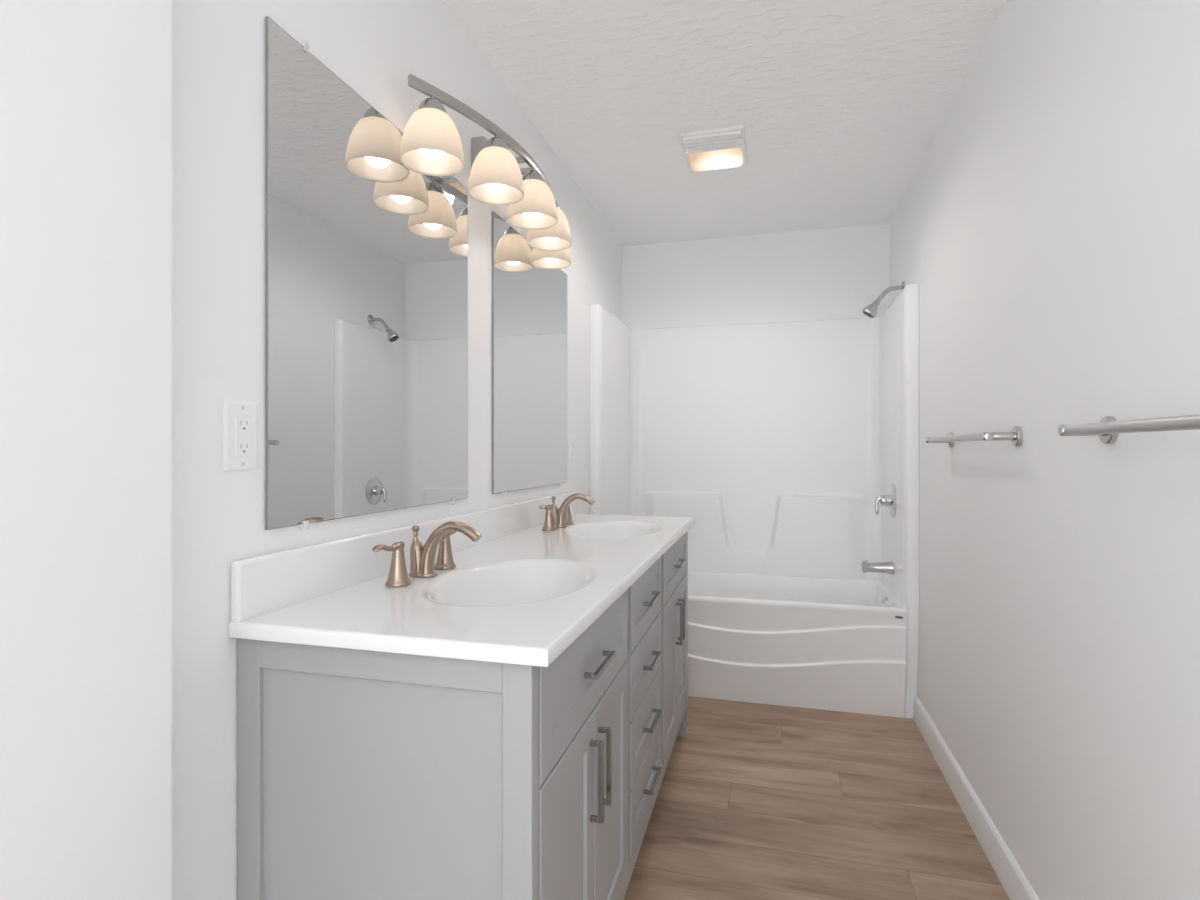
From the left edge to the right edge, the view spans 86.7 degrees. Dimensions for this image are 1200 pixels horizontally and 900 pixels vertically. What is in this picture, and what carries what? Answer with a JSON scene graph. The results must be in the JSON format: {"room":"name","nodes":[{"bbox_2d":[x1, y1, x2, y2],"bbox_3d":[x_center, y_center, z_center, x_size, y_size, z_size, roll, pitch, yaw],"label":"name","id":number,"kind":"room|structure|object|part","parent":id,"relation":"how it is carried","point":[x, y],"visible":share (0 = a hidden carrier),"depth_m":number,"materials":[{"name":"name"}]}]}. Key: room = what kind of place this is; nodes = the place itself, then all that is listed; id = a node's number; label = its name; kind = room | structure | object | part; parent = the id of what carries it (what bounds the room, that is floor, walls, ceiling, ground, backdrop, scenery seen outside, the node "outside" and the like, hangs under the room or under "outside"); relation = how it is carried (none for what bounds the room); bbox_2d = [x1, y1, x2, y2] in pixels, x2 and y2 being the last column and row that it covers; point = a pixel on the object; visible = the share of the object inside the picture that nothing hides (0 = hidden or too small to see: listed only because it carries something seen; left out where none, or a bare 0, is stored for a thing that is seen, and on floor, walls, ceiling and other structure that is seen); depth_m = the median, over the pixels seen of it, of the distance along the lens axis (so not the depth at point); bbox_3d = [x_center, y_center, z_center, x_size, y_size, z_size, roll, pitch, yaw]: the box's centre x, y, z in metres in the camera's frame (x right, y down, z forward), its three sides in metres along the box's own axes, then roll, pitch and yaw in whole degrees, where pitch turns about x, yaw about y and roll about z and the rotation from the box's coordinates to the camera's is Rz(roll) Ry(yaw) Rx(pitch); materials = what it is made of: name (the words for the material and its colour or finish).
{"room":"bathroom","nodes":[
{"label":"bathroom","id":0,"kind":"room"},
{"bbox_2d":[0,0,621,899],"bbox_3d":[-0.409,-0.020,1.931,0.188,2.440,4.020,0,0,15],"label":"wall","id":1,"kind":"structure","parent":0,"point":[132,132],"depth_m":0.85,"materials":[{"name":"white paint"}]},
{"bbox_2d":[223,400,257,470],"bbox_3d":[-0.606,-0.024,1.077,0.009,0.116,0.071,0,0,15],"label":"wall outlet","id":2,"kind":"object","parent":1,"relation":"attached to","point":[240,419],"visible":1,"depth_m":1.07,"materials":[{"name":"white plastic"}]},
{"bbox_2d":[235,416,250,455],"bbox_3d":[-0.603,-0.024,1.076,0.004,0.067,0.033,0,0,15],"label":"receptacle","id":3,"kind":"object","parent":2,"relation":"attached to","point":[242,423],"depth_m":1.07,"materials":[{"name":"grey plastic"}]},
{"bbox_2d":[265,16,467,529],"bbox_3d":[-0.490,-0.314,1.501,0.013,0.934,0.772,0,0,15],"label":"wall mirror","id":4,"kind":"object","parent":1,"relation":"attached to","point":[366,253],"visible":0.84,"depth_m":1.35,"materials":[{"name":"clear glass"}]},
{"bbox_2d":[231,491,572,622],"bbox_3d":[-0.366,0.236,1.947,0.019,0.105,1.854,0,0,15],"label":"backsplash","id":5,"kind":"structure","parent":1,"relation":"attached to","point":[267,583],"depth_m":1.30,"materials":[{"name":"white stone"}]},
{"bbox_2d":[400,74,571,269],"bbox_3d":[-0.251,-0.817,1.935,0.250,0.253,1.010,0,0,15],"label":"vanity light","id":6,"kind":"object","parent":1,"relation":"attached to","point":[431,145],"visible":1,"depth_m":1.68,"materials":[{"name":"white glass"}]},
{"bbox_3d":[-0.404,-0.748,1.531,0.150,0.116,0.150,0,0,15],"label":"lamp shade","id":7,"kind":"part","parent":6,"relation":"part of","materials":[{"name":"white glass"}]},
{"bbox_3d":[-0.404,-0.750,1.531,0.064,0.102,0.064,0,0,15],"label":"bulb","id":8,"kind":"part","parent":6,"relation":"part of","materials":[{"name":"white glass"}]},
{"bbox_3d":[-0.281,-0.748,1.721,0.150,0.116,0.150,0,0,15],"label":"lamp shade","id":9,"kind":"part","parent":6,"relation":"part of","materials":[{"name":"white glass"}]},
{"bbox_3d":[-0.281,-0.750,1.721,0.064,0.102,0.064,0,0,15],"label":"bulb","id":10,"kind":"part","parent":6,"relation":"part of","materials":[{"name":"white glass"}]},
{"bbox_3d":[-0.269,-0.863,1.940,0.131,0.014,0.090,0,0,15],"label":"arm","id":11,"kind":"part","parent":6,"relation":"part of","materials":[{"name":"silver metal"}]},
{"bbox_3d":[-0.202,-0.748,1.923,0.150,0.116,0.150,0,0,15],"label":"lamp shade","id":12,"kind":"part","parent":6,"relation":"part of","materials":[{"name":"white glass"}]},
{"bbox_3d":[-0.202,-0.750,1.923,0.064,0.102,0.064,0,0,15],"label":"bulb","id":13,"kind":"part","parent":6,"relation":"part of","materials":[{"name":"white glass"}]},
{"bbox_3d":[-0.170,-0.748,2.136,0.150,0.116,0.150,0,0,15],"label":"lamp shade","id":14,"kind":"part","parent":6,"relation":"part of","materials":[{"name":"white glass"}]},
{"bbox_3d":[-0.170,-0.750,2.136,0.064,0.102,0.064,0,0,15],"label":"bulb","id":15,"kind":"part","parent":6,"relation":"part of","materials":[{"name":"white glass"}]},
{"bbox_3d":[-0.182,-0.748,2.362,0.150,0.116,0.150,0,0,15],"label":"lamp shade","id":16,"kind":"part","parent":6,"relation":"part of","materials":[{"name":"white glass"}]},
{"bbox_3d":[-0.182,-0.750,2.362,0.064,0.102,0.064,0,0,15],"label":"bulb","id":17,"kind":"part","parent":6,"relation":"part of","materials":[{"name":"white glass"}]},
{"bbox_2d":[492,211,566,495],"bbox_3d":[-0.243,-0.314,2.424,0.013,0.934,0.772,0,0,15],"label":"wall mirror","id":18,"kind":"object","parent":1,"relation":"attached to","point":[529,302],"visible":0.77,"depth_m":2.32,"materials":[{"name":"clear glass"}]},
{"bbox_2d":[568,436,573,461],"bbox_3d":[-0.128,-0.005,2.865,0.009,0.116,0.071,0,0,15],"label":"wall outlet","id":19,"kind":"object","parent":1,"relation":"attached to","point":[570,438],"visible":1,"depth_m":2.85,"materials":[{"name":"white plastic"}]},
{"bbox_2d":[571,441,572,455],"bbox_3d":[-0.125,-0.005,2.865,0.004,0.067,0.033,0,0,15],"label":"receptacle","id":20,"kind":"object","parent":19,"relation":"attached to","point":[571,441],"depth_m":2.86,"materials":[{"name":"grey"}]},
{"bbox_2d":[444,0,1006,245],"bbox_3d":[0.091,-1.290,0.798,1.740,0.100,6.190,0,0,15],"label":"ceiling","id":21,"kind":"structure","parent":0,"point":[839,104],"depth_m":2.22,"materials":[{"name":"white paint"}]},
{"bbox_2d":[679,125,746,171],"bbox_3d":[0.470,-1.223,2.612,0.250,0.034,0.320,0,0,15],"label":"recessed light","id":22,"kind":"object","parent":21,"relation":"in","point":[719,148],"visible":1,"depth_m":2.58,"materials":[{"name":"white plastic"}]},
{"bbox_2d":[622,223,889,328],"bbox_3d":[0.817,-0.020,3.746,1.620,2.440,0.120,0,0,15],"label":"wall","id":23,"kind":"structure","parent":0,"point":[830,273],"depth_m":3.66,"materials":[{"name":"white paint"}]},
{"bbox_2d":[624,696,1009,899],"bbox_3d":[0.091,1.250,0.798,1.740,0.100,6.190,0,0,15],"label":"floor","id":24,"kind":"structure","parent":0,"point":[755,801],"depth_m":2.08,"materials":[{"name":"brown wood"}]},
{"bbox_2d":[237,531,687,899],"bbox_3d":[-0.106,0.757,1.879,0.557,0.886,1.825,0,0,15],"label":"vanity cabinet","id":25,"kind":"object","parent":24,"relation":"on","point":[362,774],"visible":0.92,"depth_m":1.04,"materials":[{"name":"grey paint"}]},
{"bbox_3d":[-0.351,0.700,1.014,0.529,0.771,0.028,0,0,15],"label":"panel","id":26,"kind":"part","parent":25,"relation":"part of","materials":[{"name":"grey paint"}]},
{"bbox_2d":[229,491,694,666],"bbox_3d":[-0.105,0.302,1.877,0.560,0.236,1.854,0,0,15],"label":"countertop","id":27,"kind":"structure","parent":25,"relation":"on","point":[522,593],"depth_m":1.25,"materials":[{"name":"white stone"}]},
{"bbox_2d":[372,521,481,587],"bbox_3d":[-0.347,0.222,1.423,0.175,0.126,0.368,0,0,15],"label":"faucet","id":28,"kind":"object","parent":27,"relation":"on","point":[422,558],"visible":1,"depth_m":1.42,"materials":[{"name":"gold metal"}]},
{"bbox_3d":[-0.434,0.200,1.308,0.020,0.020,0.100,0,0,15],"label":"lever","id":29,"kind":"part","parent":28,"relation":"part of","materials":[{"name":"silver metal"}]},
{"bbox_3d":[-0.425,0.239,1.340,0.052,0.091,0.052,0,0,15],"label":"handle","id":30,"kind":"part","parent":28,"relation":"part of","materials":[{"name":"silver metal"}]},
{"bbox_3d":[-0.418,0.191,1.442,0.017,0.040,0.017,0,0,15],"label":"lift rod","id":31,"kind":"part","parent":28,"relation":"part of","materials":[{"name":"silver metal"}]},
{"bbox_3d":[-0.411,0.243,1.440,0.037,0.076,0.036,0,0,15],"label":"post","id":32,"kind":"part","parent":28,"relation":"part of","materials":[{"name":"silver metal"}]},
{"bbox_3d":[-0.374,0.239,1.534,0.052,0.091,0.052,0,0,15],"label":"handle","id":33,"kind":"part","parent":28,"relation":"part of","materials":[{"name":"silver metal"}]},
{"bbox_3d":[-0.336,0.220,1.420,0.152,0.123,0.038,0,0,15],"label":"spout","id":34,"kind":"part","parent":28,"relation":"part of","materials":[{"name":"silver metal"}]},
{"bbox_2d":[418,559,597,606],"bbox_3d":[-0.191,0.352,1.412,0.360,0.134,0.524,0,0,15],"label":"sink","id":35,"kind":"object","parent":27,"relation":"in","point":[476,582],"depth_m":1.57,"materials":[{"name":"white ceramic"}]},
{"bbox_2d":[539,493,594,530],"bbox_3d":[-0.102,0.222,2.341,0.175,0.126,0.368,0,0,15],"label":"faucet","id":36,"kind":"object","parent":27,"relation":"on","point":[555,518],"visible":1,"depth_m":2.33,"materials":[{"name":"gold metal"}]},
{"bbox_3d":[-0.189,0.200,2.226,0.020,0.020,0.100,0,0,15],"label":"lever","id":37,"kind":"part","parent":36,"relation":"part of","materials":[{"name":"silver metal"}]},
{"bbox_3d":[-0.180,0.239,2.258,0.052,0.091,0.052,0,0,15],"label":"handle","id":38,"kind":"part","parent":36,"relation":"part of","materials":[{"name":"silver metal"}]},
{"bbox_3d":[-0.172,0.191,2.360,0.017,0.040,0.017,0,0,15],"label":"lift rod","id":39,"kind":"part","parent":36,"relation":"part of","materials":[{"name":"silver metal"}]},
{"bbox_3d":[-0.166,0.243,2.358,0.037,0.076,0.036,0,0,15],"label":"post","id":40,"kind":"part","parent":36,"relation":"part of","materials":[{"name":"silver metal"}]},
{"bbox_3d":[-0.128,0.239,2.451,0.052,0.091,0.052,0,0,15],"label":"handle","id":41,"kind":"part","parent":36,"relation":"part of","materials":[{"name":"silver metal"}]},
{"bbox_3d":[-0.091,0.220,2.338,0.152,0.123,0.038,0,0,15],"label":"spout","id":42,"kind":"part","parent":36,"relation":"part of","materials":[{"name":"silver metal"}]},
{"bbox_2d":[561,521,663,537],"bbox_3d":[0.049,0.352,2.311,0.360,0.134,0.524,0,0,15],"label":"sink","id":43,"kind":"object","parent":27,"relation":"in","point":[579,529],"depth_m":2.49,"materials":[{"name":"white ceramic"}]},
{"bbox_3d":[-0.056,0.771,1.111,0.012,0.510,0.304,0,0,15],"label":"door","id":44,"kind":"part","parent":25,"relation":"part of","materials":[{"name":"grey paint"}]},
{"bbox_3d":[-0.016,0.419,1.259,0.012,0.182,0.610,0,0,15],"label":"drawer","id":45,"kind":"part","parent":25,"relation":"part of","materials":[{"name":"grey paint"}]},
{"bbox_3d":[-0.006,0.638,1.225,0.027,0.155,0.010,0,0,15],"label":"handle","id":46,"kind":"part","parent":25,"relation":"part of","materials":[{"name":"silver metal"}]},
{"bbox_3d":[0.002,0.422,1.255,0.027,0.010,0.145,0,0,15],"label":"handle","id":47,"kind":"part","parent":25,"relation":"part of","materials":[{"name":"silver metal"}]},
{"bbox_3d":[0.009,0.638,1.285,0.027,0.155,0.010,0,0,15],"label":"handle","id":48,"kind":"part","parent":25,"relation":"part of","materials":[{"name":"silver metal"}]},
{"bbox_3d":[0.023,0.771,1.407,0.012,0.510,0.304,0,0,15],"label":"door","id":49,"kind":"part","parent":25,"relation":"part of","materials":[{"name":"grey paint"}]},
{"bbox_3d":[0.132,0.939,1.815,0.012,0.165,0.460,0,0,15],"label":"drawer","id":50,"kind":"part","parent":25,"relation":"part of","materials":[{"name":"grey paint"}]},
{"bbox_3d":[0.132,0.768,1.815,0.012,0.165,0.460,0,0,15],"label":"drawer","id":51,"kind":"part","parent":25,"relation":"part of","materials":[{"name":"grey paint"}]},
{"bbox_3d":[0.132,0.599,1.815,0.012,0.165,0.460,0,0,15],"label":"drawer","id":52,"kind":"part","parent":25,"relation":"part of","materials":[{"name":"grey paint"}]},
{"bbox_3d":[0.132,0.419,1.815,0.012,0.182,0.460,0,0,15],"label":"drawer","id":53,"kind":"part","parent":25,"relation":"part of","materials":[{"name":"grey paint"}]},
{"bbox_3d":[0.123,0.700,1.817,0.018,0.771,1.765,0,0,15],"label":"frame","id":54,"kind":"part","parent":25,"relation":"part of","materials":[{"name":"grey paint"}]},
{"bbox_3d":[0.150,0.939,1.810,0.027,0.010,0.145,0,0,15],"label":"handle","id":55,"kind":"part","parent":25,"relation":"part of","materials":[{"name":"silver metal"}]},
{"bbox_3d":[0.150,0.769,1.810,0.027,0.010,0.145,0,0,15],"label":"handle","id":56,"kind":"part","parent":25,"relation":"part of","materials":[{"name":"silver metal"}]},
{"bbox_3d":[0.150,0.599,1.810,0.027,0.010,0.145,0,0,15],"label":"handle","id":57,"kind":"part","parent":25,"relation":"part of","materials":[{"name":"silver metal"}]},
{"bbox_3d":[0.150,0.422,1.810,0.027,0.010,0.145,0,0,15],"label":"handle","id":58,"kind":"part","parent":25,"relation":"part of","materials":[{"name":"silver metal"}]},
{"bbox_3d":[0.241,0.771,2.222,0.012,0.510,0.304,0,0,15],"label":"door","id":59,"kind":"part","parent":25,"relation":"part of","materials":[{"name":"grey paint"}]},
{"bbox_3d":[0.281,0.419,2.370,0.012,0.182,0.610,0,0,15],"label":"drawer","id":60,"kind":"part","parent":25,"relation":"part of","materials":[{"name":"grey paint"}]},
{"bbox_3d":[0.290,0.638,2.336,0.027,0.155,0.010,0,0,15],"label":"handle","id":61,"kind":"part","parent":25,"relation":"part of","materials":[{"name":"silver metal"}]},
{"bbox_3d":[0.298,0.422,2.366,0.027,0.010,0.145,0,0,15],"label":"handle","id":62,"kind":"part","parent":25,"relation":"part of","materials":[{"name":"silver metal"}]},
{"bbox_3d":[0.320,0.771,2.518,0.012,0.510,0.304,0,0,15],"label":"door","id":63,"kind":"part","parent":25,"relation":"part of","materials":[{"name":"grey paint"}]},
{"bbox_3d":[0.306,0.638,2.396,0.027,0.155,0.010,0,0,15],"label":"handle","id":64,"kind":"part","parent":25,"relation":"part of","materials":[{"name":"silver metal"}]},
{"bbox_3d":[0.343,1.142,2.679,0.046,0.116,0.046,0,0,15],"label":"leg","id":65,"kind":"part","parent":25,"relation":"part of","materials":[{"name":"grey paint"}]},
{"bbox_3d":[0.112,0.700,2.750,0.529,0.771,0.028,0,0,15],"label":"panel","id":66,"kind":"part","parent":25,"relation":"part of","materials":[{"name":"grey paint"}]},
{"bbox_2d":[590,284,918,718],"bbox_3d":[0.765,0.237,3.321,1.498,1.926,0.726,0,0,15],"label":"shower","id":67,"kind":"object","parent":24,"relation":"on","point":[781,441],"visible":0.83,"depth_m":3.51,"materials":[{"name":"white plastic"}]},
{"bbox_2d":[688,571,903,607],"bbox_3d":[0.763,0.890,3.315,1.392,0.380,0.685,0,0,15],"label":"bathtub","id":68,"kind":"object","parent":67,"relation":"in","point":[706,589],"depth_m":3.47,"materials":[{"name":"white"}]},
{"bbox_2d":[862,560,893,573],"bbox_3d":[1.352,0.571,3.096,0.139,0.064,0.060,0,0,15],"label":"tub spout","id":69,"kind":"object","parent":67,"relation":"attached to","point":[879,567],"visible":1,"depth_m":3.08,"materials":[{"name":"silver metal"}]},
{"bbox_3d":[1.382,0.745,3.092,0.026,0.062,0.062,0,0,8],"label":"overflow plate","id":70,"kind":"part","parent":67,"relation":"part of","materials":[{"name":"silver metal"}]},
{"bbox_2d":[875,483,896,517],"bbox_3d":[1.379,0.245,3.089,0.083,0.166,0.166,0,0,15],"label":"shower valve","id":71,"kind":"object","parent":67,"relation":"attached to","point":[889,500],"visible":1,"depth_m":3.06,"materials":[{"name":"silver metal"}]},
{"bbox_3d":[1.359,0.267,3.094,0.040,0.094,0.026,0,0,15],"label":"lever","id":72,"kind":"part","parent":71,"relation":"part of","materials":[{"name":"silver metal"}]},
{"bbox_2d":[890,0,1199,899],"bbox_3d":[0.874,-0.020,0.589,0.120,2.440,6.190,0,0,15],"label":"wall","id":73,"kind":"structure","parent":0,"point":[1047,230],"depth_m":1.40,"materials":[{"name":"white paint"}]},
{"bbox_2d":[862,281,904,317],"bbox_3d":[1.393,-0.739,3.132,0.189,0.173,0.069,0,0,15],"label":"shower fixture","id":74,"kind":"object","parent":73,"relation":"attached to","point":[870,310],"visible":0.99,"depth_m":3.12,"materials":[{"name":"silver metal"}]},
{"bbox_3d":[1.418,-0.764,3.125,0.126,0.083,0.021,0,0,15],"label":"arm","id":75,"kind":"part","parent":74,"relation":"part of","materials":[{"name":"silver metal"}]},
{"bbox_2d":[925,426,1022,446],"bbox_3d":[1.141,-0.036,1.988,0.086,0.054,0.689,0,0,15],"label":"towel bar","id":76,"kind":"object","parent":73,"relation":"attached to","point":[1015,436],"visible":1,"depth_m":1.69,"materials":[{"name":"silver metal"}]},
{"bbox_3d":[1.112,-0.036,1.996,0.021,0.021,0.659,0,0,15],"label":"rod","id":77,"kind":"part","parent":76,"relation":"part of","materials":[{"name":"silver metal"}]},
{"bbox_3d":[1.055,-0.036,1.681,0.078,0.022,0.025,0,0,15],"label":"post","id":78,"kind":"part","parent":76,"relation":"part of","materials":[{"name":"silver metal"}]},
{"bbox_2d":[913,696,1038,899],"bbox_3d":[0.812,1.146,0.616,0.014,0.108,4.590,0,0,15],"label":"baseboard","id":79,"kind":"structure","parent":73,"relation":"attached to","point":[1009,873],"depth_m":1.98,"materials":[{"name":"white wood"}]},
{"bbox_2d":[1058,414,1199,443],"bbox_3d":[0.856,-0.038,0.922,0.086,0.054,0.689,0,0,15],"label":"towel bar","id":80,"kind":"object","parent":73,"relation":"attached to","point":[1108,429],"visible":1,"depth_m":1.02,"materials":[{"name":"silver metal"}]},
{"bbox_3d":[0.935,-0.038,1.231,0.078,0.022,0.025,0,0,15],"label":"post","id":81,"kind":"part","parent":80,"relation":"part of","materials":[{"name":"silver metal"}]}
]}

